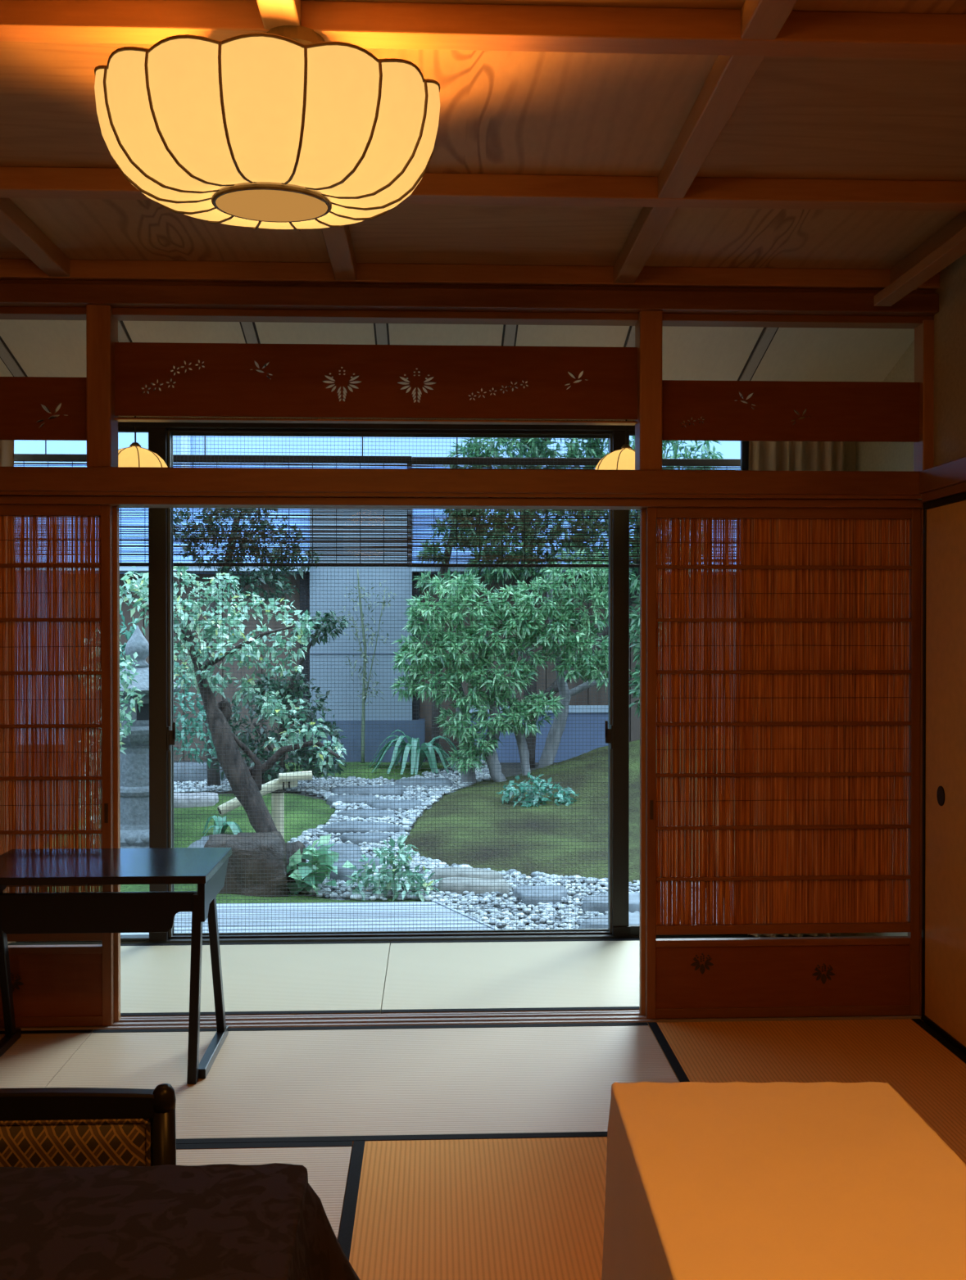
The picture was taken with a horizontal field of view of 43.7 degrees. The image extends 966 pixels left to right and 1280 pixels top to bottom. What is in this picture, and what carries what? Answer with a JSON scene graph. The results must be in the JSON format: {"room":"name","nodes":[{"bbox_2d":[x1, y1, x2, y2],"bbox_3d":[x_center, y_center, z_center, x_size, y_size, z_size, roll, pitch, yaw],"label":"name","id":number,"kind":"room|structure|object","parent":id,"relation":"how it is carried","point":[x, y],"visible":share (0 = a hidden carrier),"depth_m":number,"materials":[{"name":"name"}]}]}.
{"room":"traditional dwelling","nodes":[
{"label":"traditional dwelling","id":0,"kind":"room"},
{"bbox_2d":[49,411,855,936],"bbox_3d":[-0.830,0.011,5.301,4.970,2.800,0.100,0,1,-2],"label":"wall","id":1,"kind":"structure","parent":0,"point":[849,447],"depth_m":5.34,"materials":[{"name":"beige paint"}]},
{"bbox_2d":[0,439,15,943],"bbox_3d":[-2.235,0.173,5.153,0.490,2.260,0.085,0,1,-2],"label":"curtain","id":2,"kind":"object","parent":1,"relation":"hanging from","point":[6,446],"visible":0.14,"depth_m":5.15,"materials":[{"name":"grey fabric"}]},
{"bbox_2d":[8,416,755,945],"bbox_3d":[-0.456,0.199,5.315,3.360,2.335,0.106,0,1,-2],"label":"window","id":3,"kind":"structure","parent":1,"relation":"in","point":[162,732],"depth_m":5.33,"materials":[{"name":"brown metal"}]},
{"bbox_2d":[13,435,411,566],"bbox_3d":[-1.264,-0.694,5.477,1.878,0.717,0.030,0,1,-2],"label":"bamboo blind","id":4,"kind":"object","parent":3,"relation":"attached to","point":[45,457],"visible":0.37,"depth_m":5.49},
{"bbox_2d":[747,421,844,937],"bbox_3d":[1.374,0.171,5.299,0.465,2.260,0.085,0,1,-2],"label":"curtain","id":5,"kind":"object","parent":1,"relation":"hanging from","point":[762,455],"visible":0.1,"depth_m":5.28,"materials":[{"name":"beige fabric"}]},
{"bbox_2d":[0,319,913,416],"bbox_3d":[-0.809,-1.136,4.771,4.970,0.361,1.140,0,1,-2],"label":"ceiling","id":6,"kind":"structure","parent":0,"point":[28,347],"depth_m":4.67,"materials":[{"name":"beige wood"}]},
{"bbox_2d":[117,416,167,467],"bbox_3d":[-1.349,-0.839,4.672,0.255,0.612,0.255,0,1,-2],"label":"lamp","id":7,"kind":"object","parent":6,"relation":"hanging from","point":[134,455],"visible":0.38,"depth_m":4.59,"materials":[{"name":"paper"}]},
{"bbox_2d":[595,419,634,470],"bbox_3d":[0.565,-0.842,4.749,0.255,0.608,0.255,0,1,-2],"label":"lamp","id":8,"kind":"object","parent":6,"relation":"hanging from","point":[623,459],"visible":0.36,"depth_m":4.66,"materials":[{"name":"paper"}]},
{"bbox_2d":[0,0,965,290],"bbox_3d":[-0.739,-1.248,1.485,4.845,0.112,5.290,0,1,-2],"label":"ceiling","id":9,"kind":"structure","parent":0,"point":[775,144],"depth_m":3.10,"materials":[{"name":"brown wood"}]},
{"bbox_2d":[94,25,439,230],"bbox_3d":[-0.430,-1.036,2.455,0.686,0.334,0.688,0,1,-2],"label":"pendant lamp","id":10,"kind":"object","parent":9,"relation":"hanging from","point":[284,127],"visible":1,"depth_m":2.22,"materials":[{"name":"paper"}]},
{"bbox_2d":[873,226,965,306],"bbox_3d":[1.458,-1.154,1.560,0.060,0.090,5.060,0,1,-2],"label":"trim","id":11,"kind":"structure","parent":9,"relation":"attached to","point":[954,247],"depth_m":3.70,"materials":[{"name":"brown wood"}]},
{"bbox_2d":[854,339,921,936],"bbox_3d":[1.725,-0.035,4.844,0.100,2.900,1.220,0,1,-2],"label":"wall","id":12,"kind":"structure","parent":0,"point":[870,456],"depth_m":4.92,"materials":[{"name":"beige paint"}]},
{"bbox_2d":[932,253,965,1055],"bbox_3d":[1.732,0.045,1.587,0.100,2.800,5.270,0,1,-2],"label":"wall","id":13,"kind":"structure","parent":0,"point":[949,323],"depth_m":4.08,"materials":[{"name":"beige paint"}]},
{"bbox_2d":[0,1009,933,1031],"bbox_3d":[-0.354,1.347,4.194,3.852,0.048,0.141,0,1,-2],"label":"door track","id":14,"kind":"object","parent":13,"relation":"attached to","point":[574,1016],"depth_m":4.21,"materials":[{"name":"brown wood"}]},
{"bbox_2d":[918,456,965,502],"bbox_3d":[1.649,-0.506,1.557,0.069,0.108,5.227,0,1,-2],"label":"trim","id":15,"kind":"structure","parent":13,"relation":"attached to","point":[947,479],"depth_m":3.97,"materials":[{"name":"brown wood"}]},
{"bbox_2d":[921,492,965,1054],"bbox_3d":[1.579,0.432,3.229,0.032,1.795,1.907,0,1,-2],"label":"door","id":16,"kind":"structure","parent":13,"relation":"in","point":[943,550],"depth_m":4.01,"materials":[{"name":"paper"}]},
{"bbox_3d":[-0.785,-0.103,4.171,4.970,2.950,0.080,0,1,-2],"label":"wall partition","id":17,"kind":"structure","parent":0,"visible":0},
{"bbox_2d":[0,376,86,440],"bbox_3d":[-1.811,-0.792,4.112,0.934,0.215,0.010,0,1,-2],"label":"transom panel","id":18,"kind":"object","parent":17,"relation":"attached to","point":[21,398],"visible":0.99,"depth_m":4.12,"materials":[{"name":"brown wood"}]},
{"bbox_2d":[0,504,113,1027],"bbox_3d":[-1.759,0.431,4.122,0.968,1.790,0.034,0,1,-2],"label":"door","id":19,"kind":"structure","parent":17,"relation":"in","point":[52,985],"depth_m":4.13,"materials":[{"name":"brown wood"}]},
{"bbox_2d":[112,506,120,1022],"bbox_3d":[-1.280,0.430,4.182,0.032,1.790,0.032,0,1,-2],"label":"door","id":20,"kind":"structure","parent":17,"relation":"in","point":[115,509],"depth_m":4.17,"materials":[{"name":"brown wood"}]},
{"bbox_2d":[114,342,637,420],"bbox_3d":[-0.362,-0.896,4.170,1.802,0.251,0.010,0,1,-2],"label":"transom panel","id":21,"kind":"object","parent":17,"relation":"attached to","point":[227,386],"visible":1,"depth_m":4.17,"materials":[{"name":"brown wood"}]},
{"bbox_2d":[0,304,933,1015],"bbox_3d":[-0.845,0.102,4.156,4.849,2.480,0.186,0,1,-3],"label":"trim","id":22,"kind":"structure","parent":17,"relation":"attached to","point":[101,482],"depth_m":4.13,"materials":[{"name":"brown wood"}]},
{"bbox_2d":[0,280,938,316],"bbox_3d":[-0.845,-1.178,4.098,4.845,0.090,0.070,0,1,-2],"label":"trim","id":23,"kind":"structure","parent":17,"relation":"attached to","point":[26,293],"depth_m":4.10,"materials":[{"name":"brown wood"}]},
{"bbox_2d":[638,508,645,1015],"bbox_3d":[0.572,0.430,4.257,0.032,1.790,0.032,0,1,-2],"label":"door","id":24,"kind":"structure","parent":17,"relation":"in","point":[642,511],"depth_m":4.24,"materials":[{"name":"brown wood"}]},
{"bbox_2d":[645,506,920,1018],"bbox_3d":[1.056,0.430,4.236,0.968,1.790,0.034,0,1,-2],"label":"door","id":25,"kind":"structure","parent":17,"relation":"in","point":[770,875],"depth_m":4.24,"materials":[{"name":"brown wood"}]},
{"bbox_2d":[661,379,918,442],"bbox_3d":[1.077,-0.803,4.229,0.921,0.209,0.010,0,1,-2],"label":"transom panel","id":26,"kind":"object","parent":17,"relation":"attached to","point":[835,411],"visible":0.99,"depth_m":4.22,"materials":[{"name":"brown wood"}]},
{"bbox_3d":[-0.663,1.428,2.118,5.045,0.065,6.500,0,1,-2],"label":"floor","id":27,"kind":"structure","parent":0,"visible":0},
{"bbox_2d":[0,1029,93,1088],"bbox_3d":[-2.254,1.354,3.583,1.906,0.056,0.924,0,1,-2],"label":"mat","id":28,"kind":"object","parent":27,"relation":"on","point":[37,1056],"visible":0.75,"depth_m":3.83,"materials":[{"name":"wicker"}]},
{"bbox_2d":[51,940,389,1017],"bbox_3d":[-1.337,1.344,4.715,1.908,0.056,0.975,0,1,-2],"label":"mat","id":29,"kind":"object","parent":27,"relation":"on","point":[287,978],"visible":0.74,"depth_m":4.69,"materials":[{"name":"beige wicker"}]},
{"bbox_2d":[176,1140,352,1240],"bbox_3d":[-1.272,1.362,2.678,1.894,0.056,0.958,0,1,-2],"label":"mat","id":30,"kind":"object","parent":27,"relation":"on","point":[327,1164],"visible":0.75,"depth_m":3.09,"materials":[{"name":"wicker"}]},
{"bbox_2d":[45,1022,678,1148],"bbox_3d":[-0.357,1.353,3.659,1.885,0.056,0.924,0,1,-2],"label":"mat","id":31,"kind":"object","parent":27,"relation":"on","point":[452,1082],"visible":0.74,"depth_m":3.67,"materials":[{"name":"wicker"}]},
{"bbox_2d":[0,847,231,1084],"bbox_3d":[-1.204,1.014,3.815,0.733,0.623,0.477,0,1,-2],"label":"writing desk","id":32,"kind":"object","parent":31,"relation":"on","point":[83,912],"visible":1,"depth_m":3.65,"materials":[{"name":"black paint"}]},
{"bbox_2d":[4,891,197,893],"bbox_3d":[-1.202,0.820,3.773,0.673,0.010,0.238,0,1,-2],"label":"shelf","id":33,"kind":"object","parent":32,"relation":"attached to","point":[174,891],"depth_m":3.89,"materials":[{"name":"black paint"}]},
{"bbox_2d":[338,1137,606,1279],"bbox_3d":[0.169,1.366,2.258,0.947,0.056,1.914,0,1,-2],"label":"mat","id":34,"kind":"object","parent":27,"relation":"on","point":[513,1209],"visible":0.53,"depth_m":2.82,"materials":[{"name":"wicker"}]},
{"bbox_2d":[380,936,778,1013],"bbox_3d":[0.573,1.343,4.792,1.908,0.056,0.975,0,1,-2],"label":"mat","id":35,"kind":"object","parent":27,"relation":"on","point":[443,976],"visible":0.55,"depth_m":4.71,"materials":[{"name":"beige wicker"}]},
{"bbox_2d":[647,1018,965,1164],"bbox_3d":[1.083,1.357,3.259,0.954,0.056,1.840,0,1,-2],"label":"mat","id":36,"kind":"object","parent":27,"relation":"on","point":[925,1069],"visible":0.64,"depth_m":3.81,"materials":[{"name":"wicker"}]},
{"bbox_3d":[-0.700,1.383,0.564,4.845,0.054,3.398,0,1,-2],"label":"floor","id":37,"kind":"structure","parent":0,"visible":0},
{"bbox_2d":[0,1083,176,1167],"bbox_3d":[-0.708,1.017,1.675,0.482,0.657,0.466,0,1,-2],"label":"dining chair","id":38,"kind":"object","parent":37,"relation":"on","point":[40,1127],"visible":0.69,"depth_m":1.84,"materials":[{"name":"black paint"}]},
{"bbox_2d":[0,1118,152,1167],"bbox_3d":[-0.715,0.814,1.847,0.404,0.158,0.034,0,1,-2],"label":"chair backrest","id":39,"kind":"object","parent":38,"relation":"on","point":[24,1142],"depth_m":1.84,"materials":[{"name":"brown wicker"}]},
{"bbox_3d":[0.424,1.022,1.110,0.457,0.656,1.502,0,1,-2],"label":"dining table","id":40,"kind":"object","parent":37,"relation":"on","visible":0},
{"bbox_2d":[601,1081,965,1279],"bbox_3d":[0.422,0.939,1.109,0.521,0.501,1.574,0,1,-2],"label":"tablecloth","id":41,"kind":"object","parent":40,"relation":"on","point":[730,1180],"visible":1,"depth_m":1.54,"materials":[{"name":"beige fabric"}]},
{"bbox_3d":[-0.848,1.021,1.188,1.279,0.656,0.753,0,1,-2],"label":"dining table","id":42,"kind":"object","parent":37,"relation":"on","visible":0},
{"bbox_2d":[0,1162,359,1279],"bbox_3d":[-0.852,0.811,1.187,1.547,0.246,1.019,0,1,-2],"label":"tablecloth","id":43,"kind":"object","parent":42,"relation":"on","point":[223,1221],"visible":1,"depth_m":1.43,"materials":[{"name":"fabric"}]},
{"label":"outside","id":44,"kind":"structure","parent":0,"visible":0},
{"bbox_2d":[15,744,556,898],"bbox_3d":[-0.423,1.496,10.461,18.000,0.360,10.150,0,1,-2],"label":"ground","id":45,"kind":"structure","parent":44,"point":[504,767],"depth_m":11.26,"materials":[{"name":"plant"}]},
{"bbox_2d":[14,572,17,759],"bbox_3d":[-0.176,0.400,9.285,9.600,2.650,7.800,0,1,-2],"label":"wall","id":46,"kind":"structure","parent":45,"relation":"on","point":[15,572],"depth_m":12.95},
{"bbox_2d":[407,437,740,567],"bbox_3d":[0.612,-0.695,5.588,1.925,0.717,0.030,0,1,-2],"label":"bamboo blind","id":47,"kind":"object","parent":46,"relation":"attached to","point":[703,463],"visible":0.27,"depth_m":5.57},
{"bbox_2d":[78,628,144,848],"bbox_3d":[-2.573,0.752,8.337,0.491,1.679,0.414,0,1,-2],"label":"shrub","id":48,"kind":"object","parent":45,"relation":"on","point":[126,730],"visible":0.23,"depth_m":8.29,"materials":[{"name":"green plant"}]},
{"bbox_2d":[98,625,180,848],"bbox_3d":[-2.564,0.724,8.950,0.579,1.665,0.660,0,1,-2],"label":"stone lantern","id":49,"kind":"object","parent":45,"relation":"on","point":[134,764],"visible":0.38,"depth_m":8.82,"materials":[{"name":"stone"}]},
{"bbox_2d":[119,561,345,832],"bbox_3d":[-1.795,0.570,8.401,1.590,2.261,0.934,0,1,-19],"label":"leaning tree","id":50,"kind":"object","parent":45,"relation":"on","point":[137,587],"visible":0.78,"depth_m":8.36,"materials":[{"name":"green plant"}]},
{"bbox_2d":[284,840,306,891],"bbox_3d":[-1.256,1.502,7.889,0.215,0.367,0.186,0,1,-2],"label":"boulder","id":51,"kind":"object","parent":45,"relation":"on","point":[289,850],"visible":0.13,"depth_m":7.87,"materials":[{"name":"grey stone"}]},
{"bbox_2d":[120,900,499,936],"bbox_3d":[-1.386,1.543,5.920,2.908,0.365,0.634,0,1,-2],"label":"stone step","id":52,"kind":"structure","parent":45,"relation":"on","point":[368,905],"depth_m":5.91,"materials":[{"name":"grey stone"}]},
{"bbox_2d":[285,834,353,895],"bbox_3d":[-1.064,1.479,7.726,0.420,0.458,0.412,0,1,-24],"label":"leaf plant","id":53,"kind":"object","parent":45,"relation":"on","point":[323,839],"visible":0.83,"depth_m":7.71,"materials":[{"name":"green plant"}]},
{"bbox_2d":[13,432,740,762],"bbox_3d":[-0.560,-1.417,13.816,14.000,5.500,2.480,0,1,-2],"label":"neighbouring house","id":54,"kind":"structure","parent":45,"relation":"on","point":[729,449],"depth_m":12.92,"materials":[{"name":"stone"}]},
{"bbox_2d":[469,705,607,762],"bbox_3d":[0.563,1.020,12.783,1.600,0.645,0.120,0,1,-2],"label":"wall","id":55,"kind":"structure","parent":45,"relation":"on","point":[571,712],"depth_m":12.76,"materials":[{"name":"grey concrete"}]},
{"bbox_2d":[442,435,723,768],"bbox_3d":[0.960,-0.688,12.222,2.993,4.089,0.969,0,1,2],"label":"tree","id":56,"kind":"object","parent":45,"relation":"on","point":[634,585],"visible":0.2,"depth_m":12.14,"materials":[{"name":"green plant"}]},
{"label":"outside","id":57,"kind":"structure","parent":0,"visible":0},
{"bbox_2d":[178,765,692,929],"bbox_3d":[-0.405,1.505,9.001,3.570,0.353,7.642,0,1,-21],"label":"gravel","id":58,"kind":"object","parent":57,"point":[498,906],"visible":0.16,"depth_m":7.77,"materials":[{"name":"grey gravel"}]},
{"bbox_2d":[187,836,208,847],"bbox_3d":[-1.715,1.522,8.432,0.790,0.250,0.505,0,1,-2],"label":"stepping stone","id":59,"kind":"object","parent":58,"relation":"on","point":[203,840],"visible":0.08,"depth_m":8.29,"materials":[{"name":"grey stone"}]},
{"bbox_2d":[173,761,226,783],"bbox_3d":[-2.809,1.307,11.635,0.935,0.230,0.383,0,1,-2],"label":"stepping stone","id":60,"kind":"object","parent":58,"relation":"on","point":[201,768],"visible":0.15,"depth_m":11.49,"materials":[{"name":"grey stone"}]},
{"bbox_2d":[172,508,323,786],"bbox_3d":[-2.222,-0.038,11.107,1.504,2.890,0.614,0,1,-2],"label":"evergreen tree","id":61,"kind":"object","parent":58,"relation":"on","point":[260,575],"visible":0.3,"depth_m":11.10,"materials":[{"name":"green plant"}]},
{"bbox_2d":[247,760,285,783],"bbox_3d":[-2.075,1.302,11.521,0.389,0.260,0.312,0,1,-2],"label":"garden stone","id":62,"kind":"object","parent":58,"relation":"on","point":[263,780],"visible":0.02,"depth_m":11.38,"materials":[{"name":"grey stone"}]},
{"bbox_2d":[205,610,349,792],"bbox_3d":[-1.864,0.566,10.928,1.343,1.682,0.790,0,1,-2],"label":"dense shrub","id":63,"kind":"object","parent":58,"relation":"on","point":[314,638],"visible":0.41,"depth_m":10.93,"materials":[{"name":"green plant"}]},
{"bbox_2d":[303,843,363,854],"bbox_3d":[-1.142,1.567,8.752,0.575,0.118,0.376,0,1,-2],"label":"stepping stone","id":64,"kind":"object","parent":58,"relation":"on","point":[341,846],"visible":0.24,"depth_m":8.72,"materials":[{"name":"grey stone"}]},
{"bbox_2d":[329,862,364,882],"bbox_3d":[-0.921,1.592,8.084,0.309,0.160,0.214,0,1,-2],"label":"stepping stone","id":65,"kind":"object","parent":58,"relation":"on","point":[342,869],"visible":0.19,"depth_m":8.01,"materials":[{"name":"grey stone"}]},
{"bbox_2d":[325,795,376,805],"bbox_3d":[-1.153,1.438,10.620,0.452,0.118,0.314,0,1,-2],"label":"stepping stone","id":66,"kind":"object","parent":58,"relation":"on","point":[341,798],"visible":0.48,"depth_m":10.51,"materials":[{"name":"grey stone"}]},
{"bbox_2d":[334,853,381,866],"bbox_3d":[-0.914,1.587,8.475,0.417,0.118,0.319,0,1,-2],"label":"stepping stone","id":67,"kind":"object","parent":58,"relation":"on","point":[350,855],"visible":0.2,"depth_m":8.39,"materials":[{"name":"grey stone"}]},
{"bbox_2d":[320,821,399,835],"bbox_3d":[-0.964,1.514,9.538,0.640,0.118,0.385,0,1,-2],"label":"stepping stone","id":68,"kind":"object","parent":58,"relation":"on","point":[341,824],"visible":0.44,"depth_m":9.39,"materials":[{"name":"grey stone"}]},
{"bbox_2d":[339,832,388,845],"bbox_3d":[-0.905,1.540,9.145,0.391,0.118,0.260,0,1,-2],"label":"stepping stone","id":69,"kind":"object","parent":58,"relation":"on","point":[375,835],"visible":0.38,"depth_m":9.07,"materials":[{"name":"grey stone"}]},
{"bbox_2d":[336,808,395,819],"bbox_3d":[-0.982,1.479,10.030,0.506,0.118,0.312,0,1,-2],"label":"stepping stone","id":70,"kind":"object","parent":58,"relation":"on","point":[356,812],"visible":0.35,"depth_m":9.95,"materials":[{"name":"grey stone"}]},
{"bbox_2d":[329,784,405,796],"bbox_3d":[-1.055,1.410,11.021,0.724,0.118,0.413,0,1,-2],"label":"stepping stone","id":71,"kind":"object","parent":58,"relation":"on","point":[334,790],"visible":0.45,"depth_m":10.87,"materials":[{"name":"grey stone"}]},
{"bbox_2d":[364,799,421,811],"bbox_3d":[-0.767,1.454,10.386,0.512,0.118,0.378,0,1,-2],"label":"stepping stone","id":72,"kind":"object","parent":58,"relation":"on","point":[376,805],"visible":0.45,"depth_m":10.29,"materials":[{"name":"grey stone"}]},
{"bbox_2d":[394,777,453,788],"bbox_3d":[-0.556,1.383,11.429,0.561,0.118,0.370,0,1,-2],"label":"stepping stone","id":73,"kind":"object","parent":58,"relation":"on","point":[404,780],"visible":0.51,"depth_m":11.28,"materials":[{"name":"grey stone"}]},
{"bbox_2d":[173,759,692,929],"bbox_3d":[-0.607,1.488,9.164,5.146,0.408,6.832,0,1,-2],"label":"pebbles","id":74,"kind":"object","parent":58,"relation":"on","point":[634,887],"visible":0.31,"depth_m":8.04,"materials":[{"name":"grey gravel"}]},
{"bbox_2d":[429,867,502,881],"bbox_3d":[-0.115,1.609,8.062,0.508,0.135,0.244,0,1,-2],"label":"paving slab","id":75,"kind":"object","parent":58,"relation":"on","point":[438,871],"visible":0.32,"depth_m":7.98,"materials":[{"name":"grey stone"}]},
{"bbox_2d":[436,877,512,896],"bbox_3d":[-0.058,1.627,7.804,0.514,0.135,0.247,0,1,6],"label":"paving slab","id":76,"kind":"object","parent":58,"relation":"on","point":[453,882],"visible":0.39,"depth_m":7.71,"materials":[{"name":"grey stone"}]},
{"bbox_2d":[512,885,566,907],"bbox_3d":[0.363,1.646,7.605,0.363,0.125,0.360,0,1,-2],"label":"paving slab","id":77,"kind":"object","parent":58,"relation":"on","point":[549,888],"visible":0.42,"depth_m":7.54,"materials":[{"name":"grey stone"}]},
{"bbox_2d":[577,912,639,928],"bbox_3d":[0.803,1.682,6.967,0.553,0.145,0.352,0,1,-2],"label":"paving slab","id":78,"kind":"object","parent":58,"relation":"on","point":[633,918],"visible":0.21,"depth_m":6.88,"materials":[{"name":"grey stone"}]},
{"bbox_2d":[580,892,639,914],"bbox_3d":[0.867,1.655,7.431,0.561,0.135,0.369,0,1,-2],"label":"paving slab","id":79,"kind":"object","parent":58,"relation":"on","point":[634,897],"visible":0.22,"depth_m":7.31,"materials":[{"name":"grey stone"}]},
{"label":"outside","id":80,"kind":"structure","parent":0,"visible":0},
{"bbox_2d":[52,793,335,848],"bbox_3d":[-2.277,1.477,9.780,2.100,0.177,2.400,0,1,-2],"label":"moss","id":81,"kind":"object","parent":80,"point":[295,817],"visible":0.19,"depth_m":9.80,"materials":[{"name":"green plant"}]},
{"bbox_2d":[119,610,217,768],"bbox_3d":[-2.658,0.605,9.873,1.041,1.698,0.599,0,1,-39],"label":"shrub","id":82,"kind":"object","parent":81,"relation":"on","point":[128,634],"visible":0.3,"depth_m":9.92,"materials":[{"name":"green plant"}]},
{"bbox_2d":[173,791,218,808],"bbox_3d":[-2.594,1.422,10.351,0.650,0.180,0.350,0,1,-2],"label":"stepping stone","id":83,"kind":"object","parent":81,"relation":"on","point":[200,799],"visible":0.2,"depth_m":10.21,"materials":[{"name":"grey stone"}]},
{"bbox_2d":[202,815,242,836],"bbox_3d":[-1.994,1.417,9.177,0.316,0.143,0.247,0,1,-2],"label":"leaf plant","id":84,"kind":"object","parent":81,"relation":"on","point":[218,825],"visible":0.7,"depth_m":9.15,"materials":[{"name":"green plant"}]},
{"bbox_2d":[217,770,312,839],"bbox_3d":[-1.612,1.275,8.809,0.689,0.628,0.264,0,1,-23],"label":"prop","id":85,"kind":"object","parent":81,"relation":"on","point":[274,802],"visible":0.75,"depth_m":8.80,"materials":[{"name":"wood"}]},
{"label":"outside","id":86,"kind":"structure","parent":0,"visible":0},
{"bbox_2d":[404,731,739,883],"bbox_3d":[1.679,1.263,10.198,4.620,0.712,4.800,0,1,-2],"label":"moss","id":87,"kind":"object","parent":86,"point":[634,746],"visible":0.28,"depth_m":9.46,"materials":[{"name":"green plant"}]},
{"bbox_2d":[389,547,631,782],"bbox_3d":[0.261,0.285,11.276,2.312,2.309,0.842,0,1,-2],"label":"tree","id":88,"kind":"object","parent":87,"relation":"on","point":[413,648],"visible":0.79,"depth_m":11.13,"materials":[{"name":"green plant"}]},
{"bbox_2d":[497,772,579,807],"bbox_3d":[0.471,1.337,10.322,0.599,0.430,0.558,0,1,42],"label":"shrub","id":89,"kind":"object","parent":87,"relation":"on","point":[512,789],"visible":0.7,"depth_m":10.26,"materials":[{"name":"green plant"}]},
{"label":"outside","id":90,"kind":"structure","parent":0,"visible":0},
{"bbox_2d":[284,761,449,779],"bbox_3d":[-1.204,1.317,12.194,1.980,0.086,1.020,0,1,-2],"label":"moss","id":91,"kind":"object","parent":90,"point":[382,765],"visible":0.42,"depth_m":12.05,"materials":[{"name":"green plant"}]},
{"bbox_2d":[338,569,397,763],"bbox_3d":[-1.220,0.286,12.456,0.669,2.042,0.422,0,1,-2],"label":"bamboo","id":92,"kind":"object","parent":91,"relation":"on","point":[364,694],"visible":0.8,"depth_m":12.43,"materials":[{"name":"green plant"}]},
{"bbox_2d":[366,729,459,774],"bbox_3d":[-0.699,1.110,12.108,0.973,0.400,0.718,0,1,19],"label":"leaf plant","id":93,"kind":"object","parent":91,"relation":"on","point":[412,742],"visible":0.87,"depth_m":11.97,"materials":[{"name":"green plant"}]},
{"bbox_2d":[409,509,476,763],"bbox_3d":[-0.369,-0.035,12.234,0.737,2.689,0.804,0,1,-2],"label":"slim tree","id":94,"kind":"object","parent":91,"relation":"on","point":[421,584],"visible":0.3,"depth_m":12.33,"materials":[{"name":"green plant"}]},
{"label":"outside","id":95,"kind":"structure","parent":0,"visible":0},
{"bbox_2d":[37,883,425,903],"bbox_3d":[-1.603,1.650,7.226,2.640,0.115,2.340,0,1,-2],"label":"moss","id":96,"kind":"object","parent":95,"point":[124,888],"visible":0.08,"depth_m":7.59,"materials":[{"name":"green plant"}]},
{"bbox_2d":[203,831,288,897],"bbox_3d":[-1.542,1.481,7.812,0.600,0.420,0.445,0,1,-2],"label":"boulder","id":97,"kind":"object","parent":96,"relation":"on","point":[256,835],"visible":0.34,"depth_m":7.63,"materials":[{"name":"grey stone"}]},
{"bbox_2d":[343,834,442,901],"bbox_3d":[-0.567,1.488,7.688,0.635,0.479,0.428,0,1,-2],"label":"leafy shrub","id":98,"kind":"object","parent":96,"relation":"on","point":[390,857],"visible":0.76,"depth_m":7.65,"materials":[{"name":"green plant"}]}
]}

